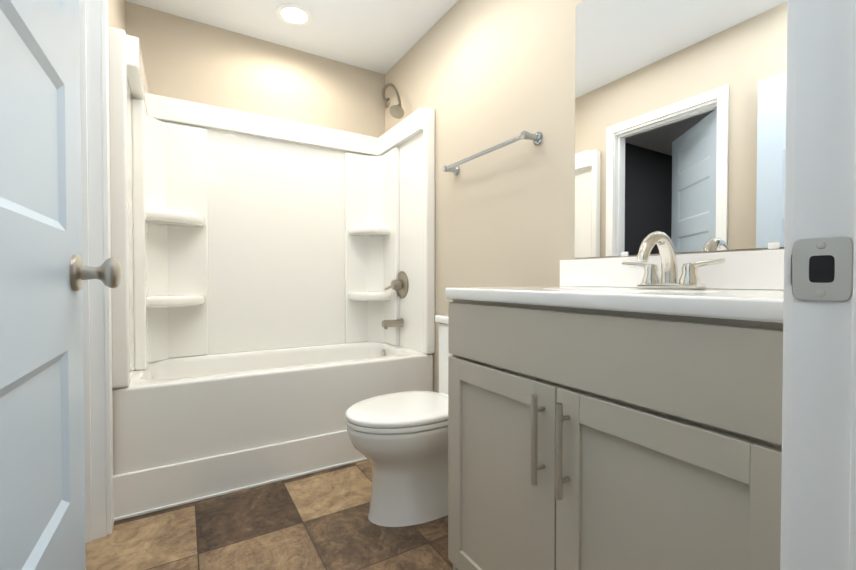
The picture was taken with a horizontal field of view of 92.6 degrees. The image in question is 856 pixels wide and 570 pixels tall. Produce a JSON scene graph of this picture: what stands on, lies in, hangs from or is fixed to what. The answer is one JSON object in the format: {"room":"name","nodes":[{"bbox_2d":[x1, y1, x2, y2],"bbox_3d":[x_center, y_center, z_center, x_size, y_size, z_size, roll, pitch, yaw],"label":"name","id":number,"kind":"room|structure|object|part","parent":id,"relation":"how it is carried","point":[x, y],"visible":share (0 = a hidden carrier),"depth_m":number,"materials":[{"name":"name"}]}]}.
{"room":"bathroom","nodes":[
{"label":"bathroom","id":0,"kind":"room"},
{"bbox_2d":[108,0,124,30],"bbox_3d":[-1.461,-0.289,1.831,0.115,2.440,0.790,0,1,-31],"label":"wall","id":1,"kind":"structure","parent":0,"point":[116,13],"depth_m":1.88,"materials":[{"name":"beige paint"}]},
{"bbox_2d":[86,0,113,539],"bbox_3d":[-1.258,-0.090,1.508,0.135,2.050,0.063,0,1,-31],"label":"door frame","id":2,"kind":"structure","parent":1,"relation":"attached to","point":[96,256],"depth_m":1.50,"materials":[{"name":"white paint"}]},
{"bbox_2d":[79,0,91,542],"bbox_3d":[-1.245,-0.079,1.474,0.034,2.030,0.010,0,1,-31],"label":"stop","id":3,"kind":"object","parent":2,"relation":"attached to","point":[85,259],"visible":0.44,"depth_m":1.48,"materials":[{"name":"white paint"}]},
{"bbox_2d":[125,1,384,137],"bbox_3d":[-0.994,-0.301,2.640,1.520,2.440,0.115,0,1,-31],"label":"wall","id":4,"kind":"structure","parent":0,"point":[186,59],"depth_m":2.50,"materials":[{"name":"beige paint"}]},
{"bbox_2d":[85,460,452,569],"bbox_3d":[-0.313,0.961,1.467,1.580,0.050,2.628,0,1,-31],"label":"floor","id":5,"kind":"structure","parent":0,"point":[319,520],"depth_m":1.53,"materials":[{"name":"tile"}]},
{"bbox_2d":[108,26,434,520],"bbox_3d":[-0.780,-0.214,2.286,1.517,2.277,0.710,0,1,-31],"label":"bathtub","id":6,"kind":"object","parent":5,"relation":"on","point":[273,306],"visible":0.94,"depth_m":2.32,"materials":[{"name":"white plastic"}]},
{"bbox_2d":[345,315,452,526],"bbox_3d":[0.001,0.541,1.759,0.727,0.782,0.384,0,1,-31],"label":"toilet","id":7,"kind":"object","parent":5,"relation":"on","point":[399,441],"visible":0.56,"depth_m":1.59,"materials":[{"name":"white ceramic"}]},
{"bbox_3d":[-0.094,0.519,1.702,0.506,0.051,0.384,0,1,-31],"label":"seat","id":8,"kind":"part","parent":7,"relation":"part of","materials":[{"name":"white plastic"}]},
{"bbox_3d":[0.220,0.345,1.888,0.215,0.395,0.384,0,1,-31],"label":"tank","id":9,"kind":"part","parent":7,"relation":"part of","materials":[{"name":"white ceramic"}]},
{"bbox_2d":[445,231,783,569],"bbox_3d":[0.506,0.398,1.060,0.584,1.087,0.899,0,1,-31],"label":"bathroom vanity","id":10,"kind":"object","parent":5,"relation":"on","point":[621,413],"visible":0.9,"depth_m":0.84,"materials":[{"name":"beige paint"}]},
{"bbox_2d":[622,231,725,288],"bbox_3d":[0.625,-0.068,1.111,0.170,0.157,0.276,0,1,-31],"label":"faucet","id":11,"kind":"object","parent":10,"relation":"on","point":[689,279],"depth_m":1.11,"materials":[{"name":"silver metal"}]},
{"bbox_2d":[125,0,457,73],"bbox_3d":[-0.943,-1.517,0.258,4.100,0.060,4.220,0,1,-31],"label":"ceiling","id":12,"kind":"structure","parent":0,"point":[382,36],"depth_m":2.36,"materials":[{"name":"white paint"}]},
{"bbox_2d":[276,3,311,25],"bbox_3d":[-0.749,-1.512,2.294,0.190,0.006,0.190,0,1,-31],"label":"recessed light","id":13,"kind":"object","parent":12,"relation":"in","point":[280,8],"depth_m":2.29,"materials":[{"name":"white paint"}]},
{"bbox_3d":[-0.749,-1.515,2.294,0.134,0.001,0.134,0,1,-31],"label":"ceiling light lens","id":14,"kind":"part","parent":13,"relation":"part of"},
{"bbox_2d":[385,0,783,392],"bbox_3d":[0.735,-0.282,1.351,0.115,2.440,4.105,0,1,-31],"label":"wall","id":15,"kind":"structure","parent":0,"point":[478,76],"depth_m":1.91,"materials":[{"name":"beige paint"}]},
{"bbox_2d":[442,131,542,175],"bbox_3d":[0.269,-0.611,1.924,0.088,0.052,0.637,0,1,-31],"label":"towel rail","id":16,"kind":"object","parent":15,"relation":"attached to","point":[536,138],"visible":1,"depth_m":1.80,"materials":[{"name":"silver metal"}]},
{"bbox_2d":[560,249,783,289],"bbox_3d":[0.748,-0.040,1.199,0.020,0.100,0.899,0,1,-31],"label":"backsplash","id":17,"kind":"structure","parent":15,"relation":"attached to","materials":[{"name":"white stone"}]},
{"bbox_2d":[574,0,786,257],"bbox_3d":[0.767,-0.569,1.174,0.008,0.952,0.835,0,1,-31],"label":"mirror","id":18,"kind":"object","parent":15,"relation":"attached to","point":[680,123],"visible":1,"depth_m":1.21,"materials":[{"name":"clear glass"}]},
{"bbox_3d":[0.100,-1.291,0.191,0.855,0.390,0.115,0,1,-31],"label":"wall","id":19,"kind":"structure","parent":0,"visible":0},
{"bbox_2d":[0,0,121,569],"bbox_3d":[-0.450,-0.070,0.417,0.141,2.018,0.829,0,1,-30],"label":"entry door","id":20,"kind":"structure","parent":19,"relation":"in","point":[45,272],"depth_m":0.57,"materials":[{"name":"blue paint"}]},
{"bbox_3d":[-0.633,-0.021,0.731,0.141,0.065,0.104,0,1,-30],"label":"knob","id":21,"kind":"part","parent":20,"relation":"part of","materials":[{"name":"silver metal"}]},
{"bbox_2d":[780,0,855,569],"bbox_3d":[0.103,-0.099,0.205,0.942,2.105,0.148,0,1,-31],"label":"door frame","id":22,"kind":"structure","parent":19,"relation":"attached to","point":[818,502],"depth_m":0.45,"materials":[{"name":"white paint"}]},
{"bbox_3d":[0.447,-0.072,0.492,0.057,2.045,0.012,0,1,-31],"label":"trim casing","id":23,"kind":"part","parent":22,"relation":"part of","materials":[{"name":"white paint"}]},
{"bbox_3d":[0.433,-0.017,0.450,0.010,0.070,0.051,0,1,-31],"label":"strike plate","id":24,"kind":"part","parent":22,"relation":"part of","materials":[{"name":"silver metal"}]}
]}

